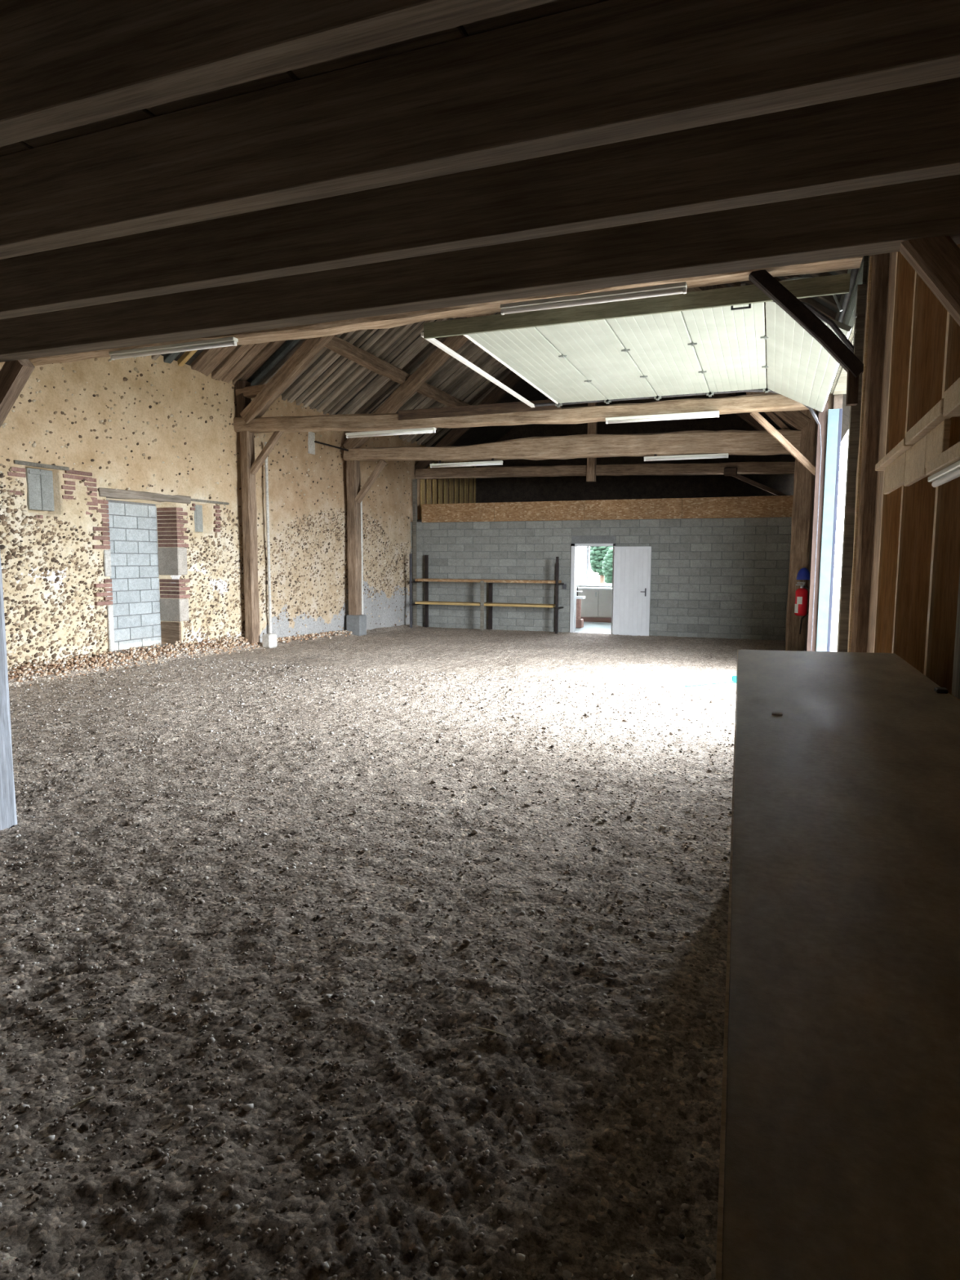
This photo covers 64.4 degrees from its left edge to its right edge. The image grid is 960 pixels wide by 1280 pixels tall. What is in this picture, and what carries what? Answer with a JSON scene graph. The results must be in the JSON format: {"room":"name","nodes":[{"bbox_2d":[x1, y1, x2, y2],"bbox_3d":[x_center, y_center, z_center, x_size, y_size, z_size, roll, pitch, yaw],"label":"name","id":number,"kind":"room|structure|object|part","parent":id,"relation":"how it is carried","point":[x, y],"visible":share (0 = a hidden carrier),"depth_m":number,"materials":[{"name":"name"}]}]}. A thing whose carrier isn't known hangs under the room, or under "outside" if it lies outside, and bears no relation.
{"room":"farm building","nodes":[
{"label":"farm building","id":0,"kind":"room"},
{"bbox_2d":[0,355,473,669],"bbox_3d":[-5.302,-2.047,13.675,0.863,5.490,27.450,3,6,21],"label":"wall","id":1,"kind":"structure","parent":0,"point":[131,446],"depth_m":12.97,"materials":[{"name":"stone"}]},
{"bbox_2d":[25,467,54,511],"bbox_3d":[-6.122,-2.085,10.577,0.115,0.560,0.395,3,6,21],"label":"wooden shutter","id":2,"kind":"object","parent":1,"relation":"attached to","point":[40,493],"visible":0.94,"depth_m":10.54,"materials":[{"name":"grey wood"}]},
{"bbox_3d":[-6.075,-2.307,10.540,0.020,0.050,0.360,3,6,21],"label":"rail","id":3,"kind":"part","parent":2,"relation":"part of","materials":[{"name":"grey wood"}]},
{"bbox_2d":[194,504,203,532],"bbox_3d":[-5.080,-2.174,13.601,0.040,0.480,0.335,3,6,21],"label":"shutter","id":4,"kind":"object","parent":1,"relation":"attached to","point":[198,522],"visible":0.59,"depth_m":13.65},
{"bbox_2d":[264,441,271,633],"bbox_3d":[-4.227,-1.990,15.200,0.055,3.830,0.055,6,8,43],"label":"pipe","id":5,"kind":"object","parent":1,"relation":"attached to","point":[266,460],"visible":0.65,"depth_m":15.19,"materials":[{"name":"white paint"}]},
{"bbox_2d":[314,440,348,451],"bbox_3d":[-3.326,-4.367,17.166,0.040,0.080,1.200,3,7,27],"label":"rod","id":6,"kind":"object","parent":1,"relation":"attached to","point":[316,442],"visible":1,"depth_m":17.10,"materials":[{"name":"metal"}]},
{"bbox_2d":[360,500,363,614],"bbox_3d":[-2.903,-1.962,18.708,0.055,3.300,0.055,6,8,43],"label":"pipe","id":7,"kind":"object","parent":1,"relation":"attached to","point":[362,547],"visible":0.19,"depth_m":18.69,"materials":[{"name":"white paint"}]},
{"bbox_2d":[0,0,608,156],"bbox_3d":[-3.988,-1.552,1.527,10.340,0.065,5.700,3,6,21],"label":"ceiling","id":8,"kind":"structure","parent":0,"point":[557,6],"depth_m":2.09,"materials":[{"name":"brown wood"}]},
{"bbox_2d":[0,0,556,146],"bbox_3d":[-3.523,-1.500,2.763,10.340,0.280,0.085,3,6,21],"label":"joist","id":9,"kind":"object","parent":8,"relation":"attached to","point":[64,64],"visible":1,"depth_m":1.67,"materials":[{"name":"brown wood"}]},
{"bbox_2d":[0,0,959,259],"bbox_3d":[-3.336,-1.550,3.251,10.340,0.280,0.090,3,6,21],"label":"joist","id":10,"kind":"object","parent":8,"relation":"attached to","point":[610,71],"visible":1,"depth_m":1.95,"materials":[{"name":"brown wood"}]},
{"bbox_2d":[0,77,959,319],"bbox_3d":[-3.162,-1.597,3.707,10.340,0.280,0.075,3,6,21],"label":"joist","id":11,"kind":"object","parent":8,"relation":"attached to","point":[910,134],"visible":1,"depth_m":2.42,"materials":[{"name":"brown wood"}]},
{"bbox_2d":[0,174,959,362],"bbox_3d":[-2.981,-1.645,4.181,10.340,0.280,0.110,3,6,21],"label":"joist","id":12,"kind":"object","parent":8,"relation":"attached to","point":[876,220],"visible":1,"depth_m":2.94,"materials":[{"name":"brown wood"}]},
{"bbox_2d":[143,311,548,446],"bbox_3d":[-2.930,-6.220,12.420,6.042,4.384,27.800,3,6,21],"label":"roof","id":13,"kind":"structure","parent":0,"point":[356,371],"depth_m":16.50,"materials":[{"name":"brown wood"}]},
{"bbox_2d":[0,623,804,1279],"bbox_3d":[-1.097,0.657,9.661,10.680,0.471,22.260,3,6,21],"label":"floor","id":14,"kind":"structure","parent":0,"point":[291,870],"depth_m":3.13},
{"bbox_2d":[0,359,35,830],"bbox_3d":[-2.771,-0.193,4.428,0.746,2.781,0.251,3,6,21],"label":"wooden post","id":15,"kind":"object","parent":14,"relation":"on","point":[14,375],"visible":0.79,"depth_m":4.59,"materials":[{"name":"brown wood"}]},
{"bbox_2d":[62,1017,77,1021],"bbox_3d":[-1.482,1.371,2.750,0.050,0.008,0.007,-2,6,-19],"label":"straw","id":16,"kind":"object","parent":14,"relation":"on","point":[68,1019],"visible":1,"depth_m":2.75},
{"bbox_2d":[70,1095,95,1109],"bbox_3d":[-1.214,1.413,2.330,0.007,0.007,0.070,6,8,42],"label":"straw","id":17,"kind":"object","parent":14,"relation":"on","point":[93,1096],"visible":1,"depth_m":2.33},
{"bbox_2d":[7,635,264,686],"bbox_3d":[-5.271,0.283,11.989,0.671,0.326,5.940,3,6,21],"label":"gravel strip","id":18,"kind":"object","parent":14,"relation":"on","point":[133,651],"visible":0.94,"depth_m":11.67,"materials":[{"name":"beige gravel"}]},
{"bbox_2d":[186,1259,198,1279],"bbox_3d":[-0.674,1.475,1.786,0.007,0.008,0.050,0,6,2],"label":"straw","id":19,"kind":"object","parent":14,"relation":"on","point":[196,1261],"visible":1,"depth_m":1.78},
{"bbox_2d":[276,630,352,643],"bbox_3d":[-3.413,-0.121,17.107,0.422,0.216,3.633,3,6,21],"label":"rubble heap","id":20,"kind":"object","parent":14,"relation":"on","point":[322,634],"visible":0.8,"depth_m":16.65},
{"bbox_2d":[28,253,889,652],"bbox_3d":[-1.358,-3.385,8.338,10.696,8.493,0.386,3,6,21],"label":"frame","id":21,"kind":"object","parent":14,"relation":"on","point":[871,369],"visible":0.31,"depth_m":6.68,"materials":[{"name":"brown wood"}]},
{"bbox_2d":[108,336,238,359],"bbox_3d":[-3.644,-3.436,9.000,1.850,0.086,0.090,3,6,21],"label":"strip light","id":22,"kind":"object","parent":21,"relation":"attached to","point":[228,341],"visible":1,"depth_m":8.95,"materials":[{"name":"plastic"}]},
{"bbox_2d":[500,281,687,315],"bbox_3d":[1.043,-3.231,7.229,1.780,0.086,0.090,3,6,21],"label":"strip light","id":23,"kind":"object","parent":21,"relation":"attached to","point":[676,288],"visible":1,"depth_m":7.18,"materials":[{"name":"plastic"}]},
{"bbox_2d":[423,273,850,338],"bbox_3d":[1.338,-3.247,7.483,4.150,0.160,0.035,3,6,21],"label":"ceiling beam","id":24,"kind":"structure","parent":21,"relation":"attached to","point":[837,284],"depth_m":7.40,"materials":[{"name":"brown wood"}]},
{"bbox_3d":[3.489,-1.262,6.710,0.311,4.650,0.372,3,6,21],"label":"post","id":25,"kind":"part","parent":21,"relation":"part of","materials":[{"name":"brown wood"}]},
{"bbox_2d":[408,553,564,633],"bbox_3d":[0.129,-1.276,20.383,4.190,2.046,0.600,3,6,21],"label":"shelf rack","id":26,"kind":"object","parent":14,"relation":"on","point":[426,580],"visible":1,"depth_m":20.32,"materials":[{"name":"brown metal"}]},
{"bbox_2d":[477,1026,506,1037],"bbox_3d":[0.043,1.363,2.651,0.110,0.007,0.007,3,7,26],"label":"straw","id":27,"kind":"object","parent":14,"relation":"on","point":[479,1028],"visible":1,"depth_m":2.65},
{"bbox_2d":[233,287,833,649],"bbox_3d":[0.287,-3.738,12.604,10.334,8.525,0.445,3,6,21],"label":"frame","id":28,"kind":"object","parent":14,"relation":"on","point":[248,421],"visible":0.43,"depth_m":13.23,"materials":[{"name":"brown wood"}]},
{"bbox_3d":[-4.429,-4.488,14.270,0.210,0.670,0.223,3,6,21],"label":"post","id":29,"kind":"part","parent":28,"relation":"part of","materials":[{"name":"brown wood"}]},
{"bbox_3d":[-4.383,-1.939,14.511,0.218,3.990,0.236,3,6,21],"label":"post","id":30,"kind":"part","parent":28,"relation":"part of","materials":[{"name":"brown wood"}]},
{"bbox_2d":[345,426,435,438],"bbox_3d":[-1.545,-3.548,13.057,1.700,0.086,0.090,3,6,21],"label":"strip light","id":31,"kind":"object","parent":28,"relation":"attached to","point":[420,430],"visible":1,"depth_m":13.01,"materials":[{"name":"plastic"}]},
{"bbox_2d":[605,410,719,423],"bbox_3d":[2.722,-3.341,11.447,1.670,0.086,0.090,3,6,21],"label":"strip light","id":32,"kind":"object","parent":28,"relation":"attached to","point":[714,413],"visible":1,"depth_m":11.41,"materials":[{"name":"plastic"}]},
{"bbox_3d":[4.975,-1.577,11.003,0.264,4.600,0.275,3,6,21],"label":"post","id":33,"kind":"part","parent":28,"relation":"part of","materials":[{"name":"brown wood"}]},
{"bbox_2d":[342,312,817,651],"bbox_3d":[1.592,-4.029,16.115,10.150,8.591,0.396,3,6,21],"label":"frame","id":34,"kind":"object","parent":14,"relation":"on","point":[758,442],"visible":0.7,"depth_m":15.65,"materials":[{"name":"brown wood"}]},
{"bbox_3d":[-2.983,-2.347,18.055,0.280,4.400,0.278,3,6,21],"label":"post","id":35,"kind":"part","parent":34,"relation":"part of","materials":[{"name":"brown wood"}]},
{"bbox_2d":[430,457,502,467],"bbox_3d":[-0.309,-3.888,16.712,1.700,0.154,0.090,3,6,21],"label":"strip light","id":36,"kind":"object","parent":34,"relation":"attached to","point":[492,462],"visible":1,"depth_m":16.68,"materials":[{"name":"plastic"}]},
{"bbox_2d":[644,453,728,461],"bbox_3d":[4.065,-3.641,15.065,1.620,0.144,0.090,3,6,21],"label":"strip light","id":37,"kind":"object","parent":34,"relation":"attached to","point":[655,458],"visible":1,"depth_m":15.04,"materials":[{"name":"plastic"}]},
{"bbox_3d":[6.149,-2.046,14.593,0.364,5.000,0.364,3,7,21],"label":"post","id":38,"kind":"part","parent":34,"relation":"part of","materials":[{"name":"brown wood"}]},
{"bbox_2d":[794,582,809,634],"bbox_3d":[6.089,-0.604,14.451,0.220,0.981,0.216,-1,6,-13],"label":"fire extinguisher","id":39,"kind":"object","parent":34,"relation":"attached to","point":[802,594],"visible":0.97,"depth_m":14.36,"materials":[{"name":"red paint"}]},
{"bbox_3d":[6.065,-1.063,14.414,0.160,0.060,0.030,3,6,21],"label":"handle","id":40,"kind":"part","parent":39,"relation":"part of","materials":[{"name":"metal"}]},
{"bbox_2d":[414,371,795,495],"bbox_3d":[2.850,-4.375,19.505,10.062,8.585,0.548,3,6,21],"label":"frame","id":41,"kind":"object","parent":14,"relation":"on","point":[591,469],"visible":0.48,"depth_m":19.41,"materials":[{"name":"brown wood"}]},
{"bbox_3d":[2.866,-6.214,19.325,0.231,4.320,0.232,3,6,21],"label":"king post","id":42,"kind":"part","parent":41,"relation":"part of","materials":[{"name":"brown wood"}]},
{"bbox_2d":[657,950,671,952],"bbox_3d":[0.768,1.297,3.173,0.060,0.008,0.007,1,6,3],"label":"straw","id":43,"kind":"object","parent":14,"relation":"on","point":[668,951],"visible":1,"depth_m":3.17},
{"bbox_2d":[684,675,736,687],"bbox_3d":[3.088,0.549,10.112,0.870,0.102,0.099,-2,7,-24],"label":"rod","id":44,"kind":"object","parent":14,"relation":"on","point":[734,677],"visible":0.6,"depth_m":10.13,"materials":[{"name":"plastic"}]},
{"bbox_3d":[3.439,0.529,10.268,0.080,0.090,0.080,3,6,21],"label":"knob","id":45,"kind":"part","parent":44,"relation":"part of","materials":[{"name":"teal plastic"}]},
{"bbox_2d":[715,648,959,1279],"bbox_3d":[0.608,0.945,1.080,0.739,1.202,6.260,3,6,21],"label":"countertop","id":46,"kind":"structure","parent":14,"relation":"on","point":[840,1151],"depth_m":0.83,"materials":[{"name":"brown wood"}]},
{"bbox_2d":[771,711,782,715],"bbox_3d":[0.882,0.219,2.261,0.030,0.004,0.030,3,6,21],"label":"chip","id":47,"kind":"object","parent":46,"relation":"on","point":[772,713],"visible":1,"depth_m":2.25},
{"bbox_2d":[933,686,948,693],"bbox_3d":[1.609,0.175,2.656,0.035,0.015,0.050,3,6,21],"label":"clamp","id":48,"kind":"object","parent":46,"relation":"on","point":[939,690],"visible":1,"depth_m":2.64,"materials":[{"name":"metal"}]},
{"bbox_2d":[575,621,611,633],"bbox_3d":[3.543,-0.255,22.092,5.000,0.260,4.350,3,6,21],"label":"floor","id":49,"kind":"structure","parent":0,"point":[589,627],"depth_m":21.61,"materials":[{"name":"tile"}]},
{"bbox_2d":[575,586,585,627],"bbox_3d":[2.827,-0.935,21.731,0.300,1.160,0.300,3,6,21],"label":"stand","id":50,"kind":"object","parent":49,"relation":"on","point":[579,621],"visible":0.7,"depth_m":21.67,"materials":[{"name":"brick"}]},
{"bbox_2d":[576,595,585,599],"bbox_3d":[2.828,-1.213,21.702,0.300,0.080,0.300,3,6,21],"label":"tray","id":51,"kind":"object","parent":50,"relation":"on","point":[577,597],"depth_m":21.55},
{"bbox_2d":[575,588,612,622],"bbox_3d":[4.031,-1.080,23.853,3.000,1.020,0.530,3,6,21],"label":"base cabinet","id":52,"kind":"object","parent":49,"relation":"on","point":[596,606],"visible":0.27,"depth_m":23.75,"materials":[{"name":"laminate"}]},
{"bbox_3d":[3.296,-1.157,23.882,0.840,0.860,0.025,3,6,21],"label":"door","id":53,"kind":"part","parent":52,"relation":"part of","materials":[{"name":"beige laminate"}]},
{"bbox_2d":[576,586,612,589],"bbox_3d":[4.030,-1.607,23.789,3.100,0.039,0.570,3,6,21],"label":"countertop","id":54,"kind":"structure","parent":52,"relation":"on","point":[579,588],"depth_m":23.70,"materials":[{"name":"white paint"}]},
{"bbox_3d":[4.105,-1.121,23.576,0.870,0.860,0.025,3,6,21],"label":"door","id":55,"kind":"part","parent":52,"relation":"part of","materials":[{"name":"beige laminate"}]},
{"bbox_2d":[576,586,612,587],"bbox_3d":[3.595,-1.779,22.050,5.300,3.100,4.500,3,6,21],"label":"wall","id":56,"kind":"structure","parent":0,"point":[576,586],"depth_m":24.22,"materials":[{"name":"paint"}]},
{"bbox_2d":[576,546,613,586],"bbox_3d":[4.160,-2.511,24.028,3.000,1.650,0.080,3,6,21],"label":"window","id":57,"kind":"structure","parent":56,"relation":"in","point":[594,563],"depth_m":24.23,"materials":[{"name":"clear glass"}]},
{"bbox_3d":[3.122,-2.566,24.418,0.580,1.470,0.007,3,6,21],"label":"pane","id":58,"kind":"part","parent":57,"relation":"part of","materials":[{"name":"clear glass"}]},
{"bbox_3d":[3.440,-2.552,24.299,0.100,1.470,0.080,3,6,21],"label":"frame","id":59,"kind":"part","parent":57,"relation":"part of","materials":[{"name":"white paint"}]},
{"bbox_3d":[4.157,-1.740,24.109,3.000,0.100,0.080,3,6,21],"label":"frame","id":60,"kind":"part","parent":57,"relation":"part of","materials":[{"name":"white paint"}]},
{"bbox_3d":[4.477,-2.506,23.906,2.120,1.470,0.007,3,6,21],"label":"pane","id":61,"kind":"part","parent":57,"relation":"part of","materials":[{"name":"clear glass"}]},
{"bbox_2d":[410,479,793,640],"bbox_3d":[2.846,-2.145,19.744,10.600,4.300,0.250,3,6,21],"label":"wall","id":62,"kind":"structure","parent":0,"point":[720,568],"depth_m":19.26,"materials":[{"name":"grey concrete"}]},
{"bbox_3d":[-0.590,-3.487,20.899,2.144,0.500,0.170,3,6,21],"label":"osb panel","id":63,"kind":"part","parent":62,"relation":"part of","materials":[{"name":"brown wood"}]},
{"bbox_3d":[1.559,-3.393,20.087,2.444,0.500,0.170,3,6,21],"label":"osb panel","id":64,"kind":"part","parent":62,"relation":"part of","materials":[{"name":"brown wood"}]},
{"bbox_2d":[569,543,651,635],"bbox_3d":[3.352,-1.297,19.580,2.089,2.350,0.371,3,7,24],"label":"door","id":65,"kind":"structure","parent":62,"relation":"in","point":[631,565],"depth_m":19.24,"materials":[{"name":"white paint"}]},
{"bbox_3d":[2.450,-1.352,19.977,0.100,2.330,0.250,3,6,21],"label":"frame","id":66,"kind":"part","parent":65,"relation":"part of","materials":[{"name":"white paint"}]},
{"bbox_3d":[2.936,-0.169,19.913,1.150,0.035,0.250,3,6,21],"label":"sill","id":67,"kind":"part","parent":65,"relation":"part of","materials":[{"name":"grey metal"}]},
{"bbox_3d":[2.946,-2.454,19.675,1.150,0.070,0.250,3,6,21],"label":"frame","id":68,"kind":"part","parent":65,"relation":"part of","materials":[{"name":"white paint"}]},
{"bbox_3d":[3.450,-1.308,19.599,0.060,2.330,0.250,3,6,21],"label":"frame","id":69,"kind":"part","parent":65,"relation":"part of","materials":[{"name":"white paint"}]},
{"bbox_3d":[3.849,-3.293,19.222,2.444,0.500,0.170,3,6,21],"label":"osb panel","id":70,"kind":"part","parent":62,"relation":"part of","materials":[{"name":"brown wood"}]},
{"bbox_3d":[6.209,-3.190,18.330,2.594,0.500,0.170,3,6,21],"label":"osb panel","id":71,"kind":"part","parent":62,"relation":"part of","materials":[{"name":"brown wood"}]},
{"bbox_2d":[420,395,795,519],"bbox_3d":[3.783,-6.598,21.990,11.600,6.500,4.840,3,6,21],"label":"wall","id":72,"kind":"structure","parent":0,"point":[513,489],"depth_m":23.77,"materials":[{"name":"brown wood"}]},
{"bbox_2d":[699,269,849,441],"bbox_3d":[2.542,-6.016,10.349,5.850,4.312,27.800,3,6,21],"label":"roof","id":73,"kind":"structure","parent":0,"point":[827,305],"depth_m":10.22,"materials":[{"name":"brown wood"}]},
{"bbox_2d":[804,244,959,701],"bbox_3d":[4.502,-1.592,9.677,0.390,5.300,26.900,3,6,21],"label":"wall","id":74,"kind":"structure","parent":0,"point":[915,571],"depth_m":3.79,"materials":[{"name":"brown wood"}]},
{"bbox_2d":[421,267,858,651],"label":"garage door","id":75,"kind":"structure","parent":74,"relation":"in","point":[708,352],"depth_m":9.16,"materials":[{"name":"metal"}]},
{"bbox_3d":[0.876,-3.507,9.883,0.762,0.045,3.990,3,6,21],"label":"door panel","id":76,"kind":"part","parent":75,"relation":"part of","materials":[{"name":"white metal"}]},
{"bbox_3d":[1.586,-3.476,9.615,0.742,0.045,3.990,3,6,21],"label":"door panel","id":77,"kind":"part","parent":75,"relation":"part of","materials":[{"name":"white metal"}]},
{"bbox_3d":[2.287,-3.445,9.350,0.742,0.045,3.990,3,6,21],"label":"door panel","id":78,"kind":"part","parent":75,"relation":"part of","materials":[{"name":"white metal"}]},
{"bbox_3d":[2.998,-3.414,9.081,0.762,0.045,3.990,3,6,21],"label":"door panel","id":79,"kind":"part","parent":75,"relation":"part of","materials":[{"name":"white metal"}]},
{"bbox_3d":[2.491,-3.182,7.272,0.180,0.044,0.020,3,6,21],"label":"handle","id":80,"kind":"part","parent":75,"relation":"part of","materials":[{"name":"grey metal"}]},
{"bbox_3d":[3.713,-3.194,8.831,0.747,0.412,3.990,3,6,21],"label":"door panel","id":81,"kind":"part","parent":75,"relation":"part of","materials":[{"name":"white metal"}]},
{"bbox_3d":[4.957,-1.192,10.688,0.040,4.000,0.048,3,6,21],"label":"track plate","id":82,"kind":"part","parent":75,"relation":"part of","materials":[{"name":"white metal"}]},
{"bbox_2d":[796,567,809,579],"bbox_3d":[6.098,-1.250,14.339,0.256,0.228,0.230,3,6,21],"label":"helmet","id":83,"kind":"object","parent":74,"relation":"hanging from","point":[803,573],"visible":0.92,"depth_m":14.26,"materials":[{"name":"plastic"}]},
{"bbox_3d":[2.150,-0.956,3.958,0.055,0.040,1.030,3,6,21],"label":"rail","id":84,"kind":"part","parent":74,"relation":"part of","materials":[{"name":"brown wood"}]},
{"bbox_3d":[2.154,-0.858,3.942,0.023,0.148,0.695,3,6,21],"label":"panel","id":85,"kind":"part","parent":74,"relation":"part of","materials":[{"name":"brown wood"}]},
{"bbox_3d":[1.936,-0.788,3.371,0.023,0.166,0.515,3,6,21],"label":"panel","id":86,"kind":"part","parent":74,"relation":"part of","materials":[{"name":"brown wood"}]},
{"bbox_3d":[1.814,-0.873,3.078,0.055,0.055,0.780,3,6,21],"label":"rail","id":87,"kind":"part","parent":74,"relation":"part of","materials":[{"name":"brown wood"}]},
{"bbox_3d":[1.783,-0.759,2.970,0.023,0.141,0.335,3,6,21],"label":"panel","id":88,"kind":"part","parent":74,"relation":"part of","materials":[{"name":"brown wood"}]},
{"bbox_3d":[1.395,-0.561,2.023,0.063,0.050,1.860,3,6,21],"label":"rail","id":89,"kind":"part","parent":74,"relation":"part of","materials":[{"name":"brown wood"}]},
{"bbox_2d":[927,460,959,487],"bbox_3d":[1.423,-0.520,2.091,0.040,0.044,1.800,3,6,21],"label":"strip light","id":90,"kind":"object","parent":74,"relation":"attached to","point":[952,472],"visible":1,"depth_m":2.66,"materials":[{"name":"plastic"}]},
{"bbox_3d":[1.384,-0.755,1.953,0.055,0.090,1.560,3,6,21],"label":"rail","id":91,"kind":"part","parent":74,"relation":"part of","materials":[{"name":"brown wood"}]},
{"bbox_2d":[899,235,959,698],"bbox_3d":[1.561,-0.594,2.528,0.380,1.572,0.161,3,6,21],"label":"wooden post","id":92,"kind":"object","parent":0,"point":[935,260],"visible":0.85,"depth_m":2.48,"materials":[{"name":"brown wood"}]},
{"label":"outside","id":93,"kind":"structure","parent":0,"visible":0},
{"bbox_2d":[830,586,839,652],"bbox_3d":[35.563,1.041,8.020,59.100,0.001,80.000,3,6,21],"label":"yard","id":94,"kind":"structure","parent":93,"point":[836,593],"depth_m":23.15,"materials":[{"name":"white"}]}
]}

